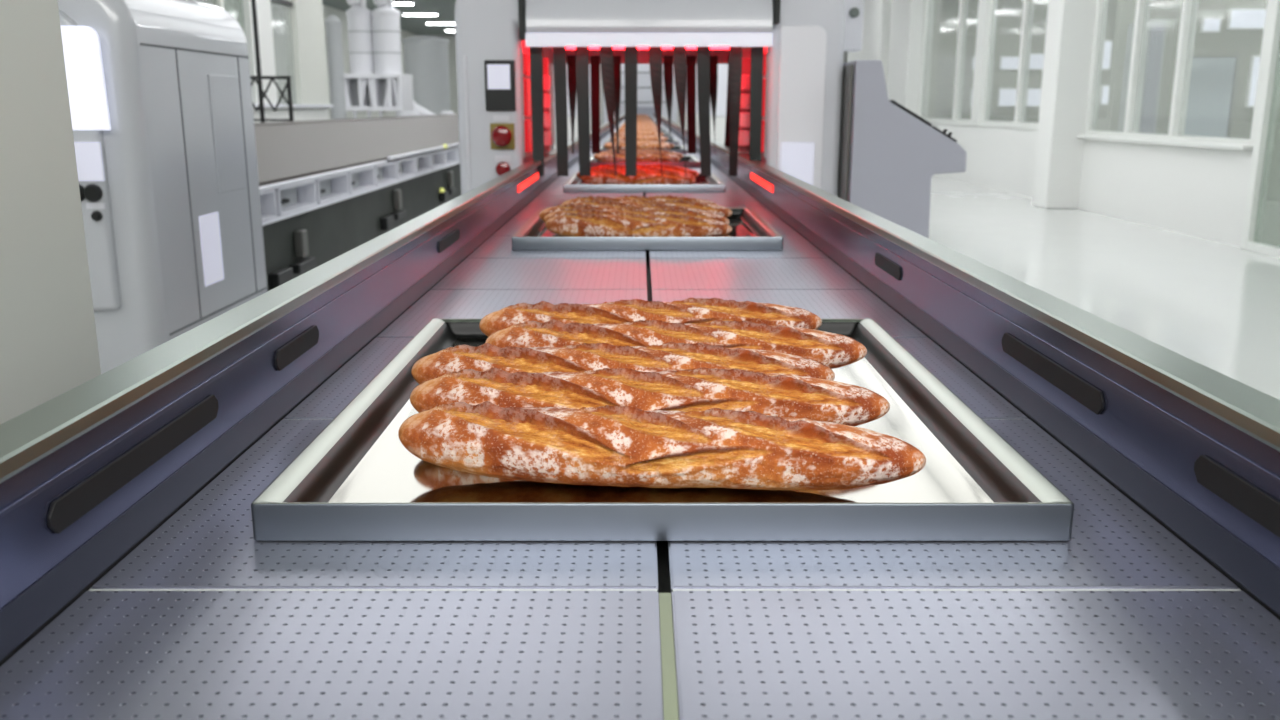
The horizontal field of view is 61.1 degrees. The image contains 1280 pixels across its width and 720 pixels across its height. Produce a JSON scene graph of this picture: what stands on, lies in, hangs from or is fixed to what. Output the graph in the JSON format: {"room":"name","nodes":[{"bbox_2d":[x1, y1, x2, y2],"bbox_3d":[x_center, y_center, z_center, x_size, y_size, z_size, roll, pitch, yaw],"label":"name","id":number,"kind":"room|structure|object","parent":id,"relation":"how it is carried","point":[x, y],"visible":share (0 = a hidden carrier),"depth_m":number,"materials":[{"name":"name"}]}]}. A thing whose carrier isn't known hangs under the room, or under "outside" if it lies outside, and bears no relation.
{"room":"processing plant","nodes":[
{"label":"processing plant","id":0,"kind":"room"},
{"bbox_2d":[234,0,277,103],"bbox_3d":[-4.552,-4.422,12.701,0.180,2.780,0.750,0,13,0],"label":"pier","id":1,"kind":"object","parent":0,"point":[243,9],"visible":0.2,"depth_m":12.79,"materials":[{"name":"white"}]},
{"bbox_2d":[253,0,328,122],"bbox_3d":[-4.552,-3.495,11.506,0.180,4.040,8.000,0,13,0],"label":"wall","id":2,"kind":"structure","parent":0,"point":[303,21],"depth_m":14.47,"materials":[{"name":"white paint"}]},
{"bbox_2d":[212,0,223,8],"bbox_3d":[-4.542,-3.766,9.902,0.080,2.780,5.000,0,13,0],"label":"window","id":3,"kind":"structure","parent":2,"relation":"in","point":[219,3],"depth_m":11.64,"materials":[{"name":"glass"}]},
{"bbox_2d":[270,0,292,5],"bbox_3d":[-4.542,-3.896,13.723,0.080,1.290,1.000,0,13,0],"label":"window","id":4,"kind":"structure","parent":2,"relation":"in","point":[282,2],"depth_m":13.74,"materials":[{"name":"glass"}]},
{"bbox_2d":[253,104,332,107],"bbox_3d":[-4.542,-2.735,11.684,0.280,0.040,8.000,0,13,0],"label":"trim","id":5,"kind":"structure","parent":2,"relation":"attached to","point":[256,105],"depth_m":13.99,"materials":[{"name":"white"}]},
{"bbox_2d":[198,0,418,119],"bbox_3d":[-9.032,-5.204,18.809,0.100,4.240,53.000,0,13,0],"label":"wall","id":6,"kind":"structure","parent":0,"point":[276,9],"depth_m":30.79,"materials":[{"name":"white paint"}]},
{"bbox_2d":[322,0,455,34],"bbox_3d":[2.018,-7.220,18.337,22.000,0.100,53.000,0,13,0],"label":"ceiling","id":7,"kind":"structure","parent":0,"point":[417,25],"depth_m":33.37,"materials":[{"name":"grey"}]},
{"bbox_2d":[393,1,414,4],"bbox_3d":[-6.782,-9.850,29.943,1.060,0.070,0.340,0,13,0],"label":"ceiling light","id":8,"kind":"object","parent":7,"relation":"attached to","point":[394,2],"visible":0.68,"depth_m":29.81,"materials":[{"name":"white"}]},
{"bbox_2d":[393,3,412,4],"bbox_3d":[-6.782,-9.825,29.949,1.000,0.020,0.280,0,13,0],"label":"diffuser","id":9,"kind":"object","parent":8,"relation":"attached to","point":[393,3],"depth_m":29.93,"materials":[{"name":"white"}]},
{"bbox_2d":[402,13,438,15],"bbox_3d":[-6.782,-10.693,33.546,1.060,0.070,0.340,0,13,0],"label":"ceiling light","id":10,"kind":"object","parent":7,"relation":"attached to","point":[405,14],"visible":1,"depth_m":33.41,"materials":[{"name":"white"}]},
{"bbox_2d":[404,14,437,15],"bbox_3d":[-6.782,-10.668,33.551,1.000,0.020,0.280,0,13,0],"label":"diffuser","id":11,"kind":"object","parent":10,"relation":"attached to","point":[404,14],"depth_m":33.50,"materials":[{"name":"white"}]},
{"bbox_2d":[425,22,454,23],"bbox_3d":[-6.782,-11.536,37.148,1.060,0.070,0.340,0,13,0],"label":"ceiling light","id":12,"kind":"object","parent":7,"relation":"attached to","point":[425,22],"visible":0.64,"depth_m":36.98,"materials":[{"name":"white"}]},
{"bbox_2d":[419,35,680,124],"bbox_3d":[2.018,-11.256,44.660,22.200,4.240,0.100,0,13,0],"label":"wall","id":13,"kind":"structure","parent":0,"point":[451,45],"depth_m":44.54,"materials":[{"name":"white paint"}]},
{"bbox_2d":[847,0,891,87],"bbox_3d":[5.368,-7.384,26.002,0.500,3.075,6.000,0,13,0],"label":"wall","id":14,"kind":"structure","parent":0,"point":[877,13],"depth_m":23.48,"materials":[{"name":"white"}]},
{"bbox_2d":[887,0,933,117],"bbox_3d":[5.393,-6.369,21.669,0.450,3.075,1.700,0,13,0],"label":"wall","id":15,"kind":"structure","parent":0,"point":[906,25],"depth_m":21.11,"materials":[{"name":"white"}]},
{"bbox_2d":[928,0,1117,119],"bbox_3d":[9.318,-7.609,29.081,7.400,4.040,0.100,0,13,0],"label":"wall","id":16,"kind":"structure","parent":0,"point":[946,12],"depth_m":28.87,"materials":[{"name":"grey"}]},
{"bbox_2d":[969,88,972,106],"bbox_3d":[9.133,-7.043,29.116,0.554,0.495,0.090,0,13,0],"label":"window","id":17,"kind":"structure","parent":16,"relation":"in","point":[971,89],"depth_m":29.09,"materials":[{"name":"white"}]},
{"bbox_2d":[971,56,993,69],"bbox_3d":[9.136,-7.912,28.913,0.586,0.359,0.090,0,13,0],"label":"window","id":18,"kind":"structure","parent":16,"relation":"in","point":[973,57],"depth_m":28.88,"materials":[{"name":"white"}]},
{"bbox_2d":[997,88,1016,106],"bbox_3d":[9.870,-7.043,29.116,0.524,0.495,0.090,0,13,0],"label":"window","id":19,"kind":"structure","parent":16,"relation":"in","point":[1006,97],"depth_m":29.08,"materials":[{"name":"white"}]},
{"bbox_2d":[999,56,1018,69],"bbox_3d":[9.854,-7.912,28.913,0.531,0.359,0.090,0,13,0],"label":"window","id":20,"kind":"structure","parent":16,"relation":"in","point":[1006,62],"depth_m":28.87,"materials":[{"name":"white"}]},
{"bbox_2d":[1026,88,1040,106],"bbox_3d":[10.647,-7.043,29.116,0.575,0.495,0.090,0,13,0],"label":"window","id":21,"kind":"structure","parent":16,"relation":"in","point":[1033,94],"depth_m":29.07,"materials":[{"name":"white"}]},
{"bbox_2d":[1029,53,1043,69],"bbox_3d":[10.609,-7.949,28.904,0.548,0.436,0.090,0,13,0],"label":"window","id":22,"kind":"structure","parent":16,"relation":"in","point":[1036,59],"depth_m":28.86,"materials":[{"name":"white"}]},
{"bbox_2d":[1032,0,1096,208],"bbox_3d":[5.268,-3.894,13.210,0.500,4.040,0.500,0,13,0],"label":"column","id":23,"kind":"structure","parent":0,"point":[1070,25],"depth_m":13.20,"materials":[{"name":"white"}]},
{"bbox_2d":[932,0,1252,246],"bbox_3d":[5.483,-5.286,19.160,0.170,4.040,20.280,0,13,0],"label":"wall","id":24,"kind":"structure","parent":0,"point":[1201,192],"depth_m":11.93,"materials":[{"name":"white"}]},
{"bbox_2d":[918,0,979,122],"bbox_3d":[5.468,-5.765,19.088,0.120,3.075,3.600,0,13,0],"label":"window","id":25,"kind":"structure","parent":24,"relation":"in","point":[963,7],"depth_m":18.64,"materials":[{"name":"white"}]},
{"bbox_2d":[928,121,1037,128],"bbox_3d":[5.493,-4.730,21.488,0.210,0.035,16.000,0,13,0],"label":"trim","id":26,"kind":"structure","parent":24,"relation":"attached to","point":[954,123],"depth_m":16.78,"materials":[{"name":"white"}]},
{"bbox_2d":[980,0,1037,126],"bbox_3d":[5.468,-4.842,15.145,0.120,3.075,3.700,0,13,0],"label":"window","id":27,"kind":"structure","parent":24,"relation":"in","point":[1028,5],"depth_m":15.55,"materials":[{"name":"white"}]},
{"bbox_2d":[1076,135,1274,149],"bbox_3d":[5.458,-2.298,11.396,0.280,0.040,3.760,0,13,0],"label":"trim","id":28,"kind":"structure","parent":24,"relation":"attached to","point":[1125,139],"depth_m":10.84,"materials":[{"name":"white"}]},
{"bbox_2d":[1085,0,1271,144],"bbox_3d":[5.468,-3.846,11.034,0.120,3.140,3.760,0,13,0],"label":"window","id":29,"kind":"structure","parent":24,"relation":"in","point":[1189,12],"depth_m":11.75,"materials":[{"name":"white"}]},
{"bbox_2d":[1240,0,1279,257],"bbox_3d":[5.418,-2.551,7.475,0.120,4.040,3.720,0,13,0],"label":"door","id":30,"kind":"structure","parent":24,"relation":"in","point":[1270,83],"depth_m":9.38,"materials":[{"name":"white"}]},
{"bbox_2d":[929,175,1279,399],"bbox_3d":[2.018,-3.189,19.281,22.000,0.100,53.000,0,13,0],"label":"floor","id":31,"kind":"structure","parent":0,"point":[1215,305],"depth_m":8.35,"materials":[{"name":"white"}]},
{"bbox_2d":[0,0,100,424],"bbox_3d":[-1.142,0.087,0.418,0.880,2.120,1.975,0,13,0],"label":"tall cabinet","id":32,"kind":"object","parent":31,"relation":"on","point":[49,345],"visible":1,"depth_m":1.27,"materials":[{"name":"metal"}]},
{"bbox_2d":[58,0,267,373],"bbox_3d":[-2.329,-0.582,4.262,1.306,1.670,1.236,0,13,0],"label":"machine","id":33,"kind":"object","parent":31,"relation":"on","point":[160,91],"visible":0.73,"depth_m":3.82,"materials":[{"name":"grey"}]},
{"bbox_2d":[251,0,293,121],"bbox_3d":[-3.696,-3.237,10.513,0.544,3.990,0.092,0,13,0],"label":"stand","id":34,"kind":"object","parent":31,"relation":"on","point":[258,79],"visible":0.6,"depth_m":10.64,"materials":[{"name":"black metal"}]},
{"bbox_2d":[325,15,346,118],"bbox_3d":[-5.009,-4.317,17.989,0.257,2.686,0.257,0,13,0],"label":"silo","id":35,"kind":"object","parent":31,"relation":"on","point":[332,23],"visible":0.66,"depth_m":17.78,"materials":[{"name":"grey"}]},
{"bbox_2d":[254,114,460,290],"bbox_3d":[-2.572,-2.399,13.262,1.420,1.105,17.080,0,13,0],"label":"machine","id":36,"kind":"object","parent":31,"relation":"on","point":[296,243],"visible":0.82,"depth_m":7.51,"materials":[{"name":"grey metal"}]},
{"bbox_2d":[260,189,276,220],"bbox_3d":[-2.002,-0.741,5.321,0.220,0.143,0.660,0,13,0],"label":"storage bin","id":37,"kind":"object","parent":36,"relation":"on","point":[267,198],"visible":0.17,"depth_m":5.62,"materials":[{"name":"white"}]},
{"bbox_2d":[275,180,316,215],"bbox_3d":[-2.002,-0.905,6.022,0.220,0.143,0.660,0,13,0],"label":"storage bin","id":38,"kind":"object","parent":36,"relation":"on","point":[296,197],"visible":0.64,"depth_m":6.20,"materials":[{"name":"white"}]},
{"bbox_2d":[315,173,348,203],"bbox_3d":[-2.002,-1.069,6.723,0.220,0.143,0.660,0,13,0],"label":"storage bin","id":39,"kind":"object","parent":36,"relation":"on","point":[336,186],"visible":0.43,"depth_m":6.93,"materials":[{"name":"white"}]},
{"bbox_2d":[348,167,374,193],"bbox_3d":[-2.002,-1.233,7.424,0.220,0.143,0.660,0,13,0],"label":"storage bin","id":40,"kind":"object","parent":36,"relation":"on","point":[363,179],"visible":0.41,"depth_m":7.67,"materials":[{"name":"white"}]},
{"bbox_2d":[374,162,396,185],"bbox_3d":[-2.002,-1.397,8.125,0.220,0.143,0.660,0,13,0],"label":"storage bin","id":41,"kind":"object","parent":36,"relation":"on","point":[385,173],"visible":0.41,"depth_m":8.38,"materials":[{"name":"white"}]},
{"bbox_2d":[386,157,415,179],"bbox_3d":[-2.002,-1.562,8.826,0.220,0.143,0.660,0,13,0],"label":"storage bin","id":42,"kind":"object","parent":36,"relation":"on","point":[406,167],"visible":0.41,"depth_m":9.09,"materials":[{"name":"white"}]},
{"bbox_2d":[408,154,431,173],"bbox_3d":[-2.002,-1.726,9.527,0.220,0.143,0.660,0,13,0],"label":"storage bin","id":43,"kind":"object","parent":36,"relation":"on","point":[423,163],"visible":0.31,"depth_m":9.82,"materials":[{"name":"white"}]},
{"bbox_2d":[422,150,445,168],"bbox_3d":[-2.002,-1.890,10.229,0.220,0.143,0.660,0,13,0],"label":"storage bin","id":44,"kind":"object","parent":36,"relation":"on","point":[437,156],"visible":0.38,"depth_m":10.52,"materials":[{"name":"white"}]},
{"bbox_2d":[440,148,457,164],"bbox_3d":[-2.002,-2.054,10.930,0.220,0.143,0.660,0,13,0],"label":"storage bin","id":45,"kind":"object","parent":36,"relation":"on","point":[451,156],"visible":0.38,"depth_m":11.22,"materials":[{"name":"white"}]},
{"bbox_2d":[449,145,459,160],"bbox_3d":[-2.002,-2.218,11.631,0.220,0.143,0.660,0,13,0],"label":"storage bin","id":46,"kind":"object","parent":36,"relation":"on","point":[457,147],"visible":0.2,"depth_m":11.31,"materials":[{"name":"white"}]},
{"bbox_2d":[344,74,413,117],"bbox_3d":[-4.690,-4.223,19.552,1.061,1.790,1.000,0,13,0],"label":"machine base","id":47,"kind":"object","parent":31,"relation":"on","point":[363,92],"visible":0.8,"depth_m":19.02,"materials":[{"name":"white"}]},
{"bbox_2d":[346,0,374,73],"bbox_3d":[-4.946,-5.774,19.189,0.451,1.395,0.451,0,13,0],"label":"silo","id":48,"kind":"object","parent":47,"relation":"on","point":[359,17],"visible":0.94,"depth_m":19.05,"materials":[{"name":"white"}]},
{"bbox_2d":[371,0,401,73],"bbox_3d":[-4.480,-5.774,19.189,0.503,1.395,0.503,0,13,0],"label":"silo","id":49,"kind":"object","parent":47,"relation":"on","point":[385,18],"visible":0.96,"depth_m":19.03,"materials":[{"name":"white"}]},
{"bbox_2d":[402,35,449,114],"bbox_3d":[-5.127,-6.349,26.244,1.107,2.879,1.107,0,13,0],"label":"silo","id":50,"kind":"object","parent":31,"relation":"on","point":[425,56],"visible":0.65,"depth_m":25.70,"materials":[{"name":"grey"}]},
{"bbox_2d":[399,100,453,115],"bbox_3d":[-4.220,-4.465,21.550,1.150,1.350,0.480,0,13,0],"label":"pump","id":51,"kind":"object","parent":31,"relation":"on","point":[419,110],"visible":0.22,"depth_m":21.34,"materials":[{"name":"white"}]},
{"bbox_2d":[554,64,577,148],"bbox_3d":[-1.132,-3.553,15.439,0.600,2.360,0.715,0,13,0],"label":"column","id":52,"kind":"structure","parent":31,"relation":"on","point":[568,108],"depth_m":15.14,"materials":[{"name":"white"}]},
{"bbox_2d":[589,64,600,130],"bbox_3d":[-1.132,-5.262,22.742,0.600,2.360,0.715,0,13,0],"label":"column","id":53,"kind":"structure","parent":31,"relation":"on","point":[589,64],"depth_m":22.41,"materials":[{"name":"white"}]},
{"bbox_2d":[0,112,1279,719],"bbox_3d":[0.018,-3.559,18.383,0.904,1.030,38.595,0,13,0],"label":"conveyor","id":54,"kind":"object","parent":31,"relation":"on","point":[136,583],"visible":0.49,"depth_m":0.80,"materials":[{"name":"metal"}]},
{"bbox_2d":[518,172,538,192],"bbox_3d":[-0.400,-0.644,3.916,0.003,0.024,0.720,0,13,0],"label":"heat lamp","id":55,"kind":"object","parent":54,"relation":"on","point":[528,181],"depth_m":3.88,"materials":[{"name":"red"}]},
{"bbox_2d":[610,134,672,138],"bbox_3d":[0.018,-2.422,11.766,0.656,0.033,0.769,0,13,0],"label":"baking tray","id":56,"kind":"object","parent":54,"relation":"on","point":[664,135],"visible":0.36,"depth_m":11.39,"materials":[{"name":"silver metal"}]},
{"bbox_2d":[619,131,657,134],"bbox_3d":[-0.006,-2.387,11.502,0.474,0.073,0.096,1,13,5],"label":"baguette","id":57,"kind":"object","parent":56,"relation":"on","point":[620,133],"visible":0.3,"depth_m":11.46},
{"bbox_2d":[605,139,678,144],"bbox_3d":[0.018,-2.011,10.012,0.656,0.033,0.769,0,13,0],"label":"baking tray","id":58,"kind":"object","parent":54,"relation":"on","point":[673,141],"visible":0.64,"depth_m":9.94,"materials":[{"name":"silver metal"}]},
{"bbox_2d":[614,136,664,141],"bbox_3d":[-0.006,-1.976,9.748,0.474,0.073,0.096,1,13,5],"label":"baguette","id":59,"kind":"object","parent":58,"relation":"on","point":[621,138],"visible":0.44,"depth_m":9.71,"materials":[{"name":"food"}]},
{"bbox_2d":[600,146,687,153],"bbox_3d":[0.018,-1.601,8.257,0.656,0.033,0.769,0,13,0],"label":"baking tray","id":60,"kind":"object","parent":54,"relation":"on","point":[678,149],"visible":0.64,"depth_m":7.88,"materials":[{"name":"silver metal"}]},
{"bbox_2d":[606,142,669,147],"bbox_3d":[-0.010,-1.599,8.136,0.491,0.073,0.096,0,13,-2],"label":"baguette","id":61,"kind":"object","parent":60,"relation":"on","point":[615,142],"visible":0.2,"depth_m":8.12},
{"bbox_2d":[607,143,669,148],"bbox_3d":[-0.006,-1.566,7.993,0.474,0.073,0.096,1,13,5],"label":"baguette","id":62,"kind":"object","parent":60,"relation":"on","point":[621,145],"visible":0.5,"depth_m":7.95,"materials":[{"name":"food"}]},
{"bbox_2d":[621,141,673,147],"bbox_3d":[0.025,-1.657,8.385,0.478,0.073,0.096,0,13,-2],"label":"baguette","id":63,"kind":"object","parent":60,"relation":"on","point":[672,145],"visible":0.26,"depth_m":8.36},
{"bbox_2d":[563,173,725,191],"bbox_3d":[0.018,-0.779,4.748,0.656,0.033,0.769,0,13,0],"label":"baking tray","id":64,"kind":"object","parent":54,"relation":"on","point":[712,183],"visible":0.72,"depth_m":4.37,"materials":[{"name":"silver metal"}]},
{"bbox_2d":[577,167,679,179],"bbox_3d":[-0.038,-0.806,4.746,0.479,0.074,0.096,-1,13,-3],"label":"baguette","id":65,"kind":"object","parent":64,"relation":"on","point":[596,168],"visible":0.12,"depth_m":4.73,"materials":[{"name":"food"}]},
{"bbox_2d":[580,169,695,178],"bbox_3d":[-0.010,-0.778,4.627,0.491,0.074,0.096,0,13,-2],"label":"baguette","id":66,"kind":"object","parent":64,"relation":"on","point":[606,170],"visible":0.25,"depth_m":4.61,"materials":[{"name":"food"}]},
{"bbox_2d":[582,171,695,183],"bbox_3d":[-0.006,-0.745,4.484,0.474,0.074,0.096,1,13,5],"label":"baguette","id":67,"kind":"object","parent":64,"relation":"on","point":[602,177],"visible":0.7,"depth_m":4.45,"materials":[{"name":"food"}]},
{"bbox_2d":[591,164,687,168],"bbox_3d":[0.000,-0.872,5.027,0.479,0.074,0.096,-2,13,-10],"label":"baguette","id":68,"kind":"object","parent":64,"relation":"on","point":[607,165],"visible":0.14,"depth_m":5.01,"materials":[{"name":"food"}]},
{"bbox_2d":[600,166,698,176],"bbox_3d":[0.025,-0.837,4.876,0.478,0.074,0.096,0,13,-2],"label":"baguette","id":69,"kind":"object","parent":64,"relation":"on","point":[695,173],"visible":0.23,"depth_m":4.86,"materials":[{"name":"food"}]},
{"bbox_2d":[590,156,699,167],"bbox_3d":[0.018,-1.190,6.502,0.656,0.033,0.769,0,13,0],"label":"baking tray","id":70,"kind":"object","parent":54,"relation":"on","point":[691,161],"visible":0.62,"depth_m":6.13,"materials":[{"name":"silver metal"}]},
{"bbox_2d":[594,151,667,159],"bbox_3d":[-0.038,-1.217,6.500,0.479,0.074,0.096,-1,13,-3],"label":"baguette","id":71,"kind":"object","parent":70,"relation":"on","point":[595,155],"visible":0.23,"depth_m":6.48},
{"bbox_2d":[597,152,679,159],"bbox_3d":[-0.010,-1.189,6.382,0.491,0.074,0.096,0,13,-2],"label":"baguette","id":72,"kind":"object","parent":70,"relation":"on","point":[605,152],"visible":0.18,"depth_m":6.36,"materials":[{"name":"food"}]},
{"bbox_2d":[598,153,679,161],"bbox_3d":[-0.006,-1.155,6.238,0.474,0.074,0.096,1,13,5],"label":"baguette","id":73,"kind":"object","parent":70,"relation":"on","point":[648,157],"visible":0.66,"depth_m":6.20,"materials":[{"name":"food"}]},
{"bbox_2d":[608,149,672,151],"bbox_3d":[0.000,-1.282,6.781,0.479,0.074,0.096,-2,13,-10],"label":"baguette","id":74,"kind":"object","parent":70,"relation":"on","point":[610,149],"visible":0.07,"depth_m":6.77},
{"bbox_2d":[619,150,682,158],"bbox_3d":[0.025,-1.247,6.631,0.478,0.074,0.096,0,13,-2],"label":"baguette","id":75,"kind":"object","parent":70,"relation":"on","point":[668,152],"visible":0.23,"depth_m":6.61,"materials":[{"name":"food"}]},
{"bbox_2d":[512,208,782,249],"bbox_3d":[0.018,-0.368,2.993,0.656,0.033,0.769,0,13,0],"label":"baking tray","id":76,"kind":"object","parent":54,"relation":"on","point":[750,231],"visible":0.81,"depth_m":2.62,"materials":[{"name":"silver metal"}]},
{"bbox_2d":[539,203,708,220],"bbox_3d":[-0.038,-0.395,2.991,0.479,0.074,0.096,-1,13,-3],"label":"baguette","id":77,"kind":"object","parent":76,"relation":"on","point":[617,206],"visible":0.28,"depth_m":2.97,"materials":[{"name":"food"}]},
{"bbox_2d":[544,208,729,223],"bbox_3d":[-0.010,-0.367,2.873,0.491,0.074,0.096,0,13,-2],"label":"baguette","id":78,"kind":"object","parent":76,"relation":"on","point":[669,211],"visible":0.38,"depth_m":2.85,"materials":[{"name":"food"}]},
{"bbox_2d":[545,212,731,236],"bbox_3d":[-0.006,-0.334,2.729,0.474,0.074,0.096,1,13,5],"label":"baguette","id":79,"kind":"object","parent":76,"relation":"on","point":[578,224],"visible":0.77,"depth_m":2.69,"materials":[{"name":"food"}]},
{"bbox_2d":[561,195,717,204],"bbox_3d":[0.000,-0.461,3.272,0.479,0.074,0.096,-2,13,-10],"label":"baguette","id":80,"kind":"object","parent":76,"relation":"on","point":[663,197],"visible":0.26,"depth_m":3.25,"materials":[{"name":"food"}]},
{"bbox_2d":[574,199,731,217],"bbox_3d":[0.025,-0.426,3.122,0.478,0.074,0.096,0,13,-2],"label":"baguette","id":81,"kind":"object","parent":76,"relation":"on","point":[726,212],"visible":0.28,"depth_m":3.10,"materials":[{"name":"food"}]},
{"bbox_2d":[251,319,1073,540],"bbox_3d":[0.018,0.042,1.239,0.656,0.033,0.769,0,13,0],"label":"baking tray","id":82,"kind":"object","parent":54,"relation":"on","point":[356,480],"visible":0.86,"depth_m":0.95,"materials":[{"name":"silver metal"}]},
{"bbox_2d":[411,342,834,383],"bbox_3d":[-0.020,0.015,1.236,0.479,0.074,0.096,-1,13,-3],"label":"baguette","id":83,"kind":"object","parent":82,"relation":"on","point":[670,356],"visible":0.56,"depth_m":1.21,"materials":[{"name":"food"}]},
{"bbox_2d":[410,367,889,426],"bbox_3d":[0.008,0.043,1.118,0.491,0.074,0.096,0,13,-2],"label":"baguette","id":84,"kind":"object","parent":82,"relation":"on","point":[700,389],"visible":0.61,"depth_m":1.09,"materials":[{"name":"food"}]},
{"bbox_2d":[479,298,821,336],"bbox_3d":[0.018,-0.051,1.517,0.479,0.074,0.096,-2,13,-10],"label":"baguette","id":85,"kind":"object","parent":82,"relation":"on","point":[689,310],"visible":0.54,"depth_m":1.49,"materials":[{"name":"food"}]},
{"bbox_2d":[398,401,925,490],"bbox_3d":[0.012,0.076,0.975,0.474,0.074,0.096,1,13,5],"label":"baguette","id":86,"kind":"object","parent":82,"relation":"on","point":[620,446],"visible":1,"depth_m":0.94,"materials":[{"name":"food"}]},
{"bbox_2d":[485,319,866,368],"bbox_3d":[0.043,-0.015,1.367,0.478,0.074,0.096,0,13,-2],"label":"baguette","id":87,"kind":"object","parent":82,"relation":"on","point":[833,350],"visible":0.56,"depth_m":1.34,"materials":[{"name":"food"}]},
{"bbox_2d":[750,173,772,192],"bbox_3d":[0.436,-0.644,3.916,0.003,0.024,0.720,0,13,0],"label":"slot","id":88,"kind":"object","parent":54,"relation":"on","point":[761,181],"depth_m":3.87,"materials":[{"name":"red"}]},
{"bbox_3d":[0.018,-2.833,13.521,0.656,0.033,0.769,0,13,0],"label":"baking tray","id":89,"kind":"object","parent":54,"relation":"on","visible":0},
{"bbox_2d":[620,128,657,130],"bbox_3d":[-0.006,-2.798,13.257,0.474,0.073,0.096,1,13,5],"label":"baguette","id":90,"kind":"object","parent":89,"relation":"on","point":[638,129],"visible":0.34,"depth_m":13.22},
{"bbox_2d":[603,64,677,123],"bbox_3d":[0.018,-9.248,38.583,2.600,2.900,1.650,0,13,0],"label":"machine","id":91,"kind":"object","parent":31,"relation":"on","point":[645,105],"visible":0.09,"depth_m":37.81,"materials":[{"name":"white"}]},
{"bbox_2d":[637,107,654,114],"bbox_3d":[0.018,-8.686,37.893,1.000,0.280,0.050,0,13,0],"label":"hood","id":92,"kind":"object","parent":91,"relation":"attached to","point":[640,110],"depth_m":37.86,"materials":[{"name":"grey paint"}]},
{"bbox_2d":[454,0,844,196],"bbox_3d":[0.038,-0.841,5.085,1.510,1.800,1.715,0,13,0],"label":"machine","id":93,"kind":"object","parent":31,"relation":"on","point":[784,58],"visible":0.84,"depth_m":4.23,"materials":[{"name":"white paint"}]},
{"bbox_2d":[490,123,514,148],"bbox_3d":[-0.539,-0.872,4.233,0.094,0.100,0.070,0,13,0],"label":"button","id":94,"kind":"object","parent":93,"relation":"attached to","point":[502,135],"depth_m":4.22,"materials":[{"name":"yellow"}]},
{"bbox_2d":[566,47,728,48],"bbox_3d":[0.018,-1.432,4.954,0.800,0.025,0.025,0,13,0],"label":"heat lamp","id":95,"kind":"object","parent":93,"relation":"attached to","point":[566,47],"depth_m":4.95,"materials":[{"name":"red"}]},
{"bbox_2d":[525,0,772,32],"bbox_3d":[0.035,-1.342,4.132,0.938,0.186,0.082,0,13,0],"label":"hood","id":96,"kind":"object","parent":93,"relation":"attached to","point":[541,16],"depth_m":4.11,"materials":[{"name":"white paint"}]},
{"bbox_2d":[685,64,698,132],"bbox_3d":[1.168,-5.262,22.742,0.600,2.360,0.715,0,13,0],"label":"column","id":97,"kind":"structure","parent":31,"relation":"on","point":[697,116],"depth_m":22.39,"materials":[{"name":"white"}]},
{"bbox_2d":[710,64,727,143],"bbox_3d":[1.168,-3.553,15.439,0.600,2.360,0.715,0,13,0],"label":"column","id":98,"kind":"structure","parent":31,"relation":"on","point":[720,120],"depth_m":15.09,"materials":[{"name":"white"}]},
{"bbox_2d":[843,0,863,62],"bbox_3d":[0.982,-0.861,5.237,0.110,1.769,0.170,0,13,0],"label":"block","id":99,"kind":"object","parent":31,"relation":"on","point":[854,9],"visible":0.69,"depth_m":5.03,"materials":[{"name":"white"}]},
{"bbox_2d":[838,60,965,238],"bbox_3d":[1.020,-0.477,4.392,0.451,1.407,0.370,0,13,0],"label":"console","id":100,"kind":"object","parent":31,"relation":"on","point":[889,157],"visible":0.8,"depth_m":4.13,"materials":[{"name":"grey paint"}]},
{"bbox_2d":[1118,20,1166,133],"bbox_3d":[6.627,-3.289,14.420,0.245,2.311,0.620,0,13,0],"label":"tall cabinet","id":101,"kind":"object","parent":31,"relation":"on","point":[1157,29],"visible":0.44,"depth_m":14.07,"materials":[{"name":"grey"}]},
{"bbox_2d":[1184,55,1239,137],"bbox_3d":[6.410,-2.538,12.347,0.573,1.793,0.060,0,13,0],"label":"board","id":102,"kind":"object","parent":31,"relation":"on","point":[1213,79],"visible":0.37,"depth_m":12.23,"materials":[{"name":"white"}]},
{"bbox_2d":[1099,85,1109,104],"bbox_3d":[10.860,-6.172,25.273,0.258,0.452,0.070,0,13,0],"label":"window","id":103,"kind":"structure","parent":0,"point":[1104,94],"depth_m":25.24,"materials":[{"name":"white"}]},
{"bbox_2d":[1102,40,1112,69],"bbox_3d":[10.772,-7.045,25.069,0.235,0.668,0.070,0,13,0],"label":"window","id":104,"kind":"structure","parent":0,"point":[1107,53],"depth_m":25.04,"materials":[{"name":"white"}]},
{"bbox_2d":[970,116,1279,196],"bbox_3d":[8.968,-3.382,17.695,0.100,1.000,24.000,0,13,0],"label":"wall","id":105,"kind":"structure","parent":0,"point":[1242,130],"depth_m":15.82,"materials":[{"name":"grey"}]},
{"bbox_2d":[1105,0,1279,133],"bbox_3d":[10.068,-4.663,16.496,5.700,4.040,0.150,0,13,0],"label":"wall","id":106,"kind":"structure","parent":0,"point":[1244,43],"depth_m":16.40,"materials":[{"name":"grey"}]},
{"bbox_2d":[1200,17,1221,32],"bbox_3d":[8.576,-5.031,16.297,0.288,0.230,0.070,0,13,0],"label":"window","id":107,"kind":"structure","parent":106,"relation":"in","point":[1208,24],"depth_m":16.27,"materials":[{"name":"white"}]},
{"bbox_2d":[1227,8,1265,29],"bbox_3d":[9.128,-5.114,16.278,0.589,0.316,0.070,0,13,0],"label":"window","id":108,"kind":"structure","parent":106,"relation":"in","point":[1238,18],"depth_m":16.25,"materials":[{"name":"white"}]},
{"bbox_2d":[1245,55,1260,107],"bbox_3d":[9.418,-4.229,16.485,0.339,0.780,0.070,0,13,0],"label":"window","id":109,"kind":"structure","parent":106,"relation":"in","point":[1255,59],"depth_m":16.46,"materials":[{"name":"white"}]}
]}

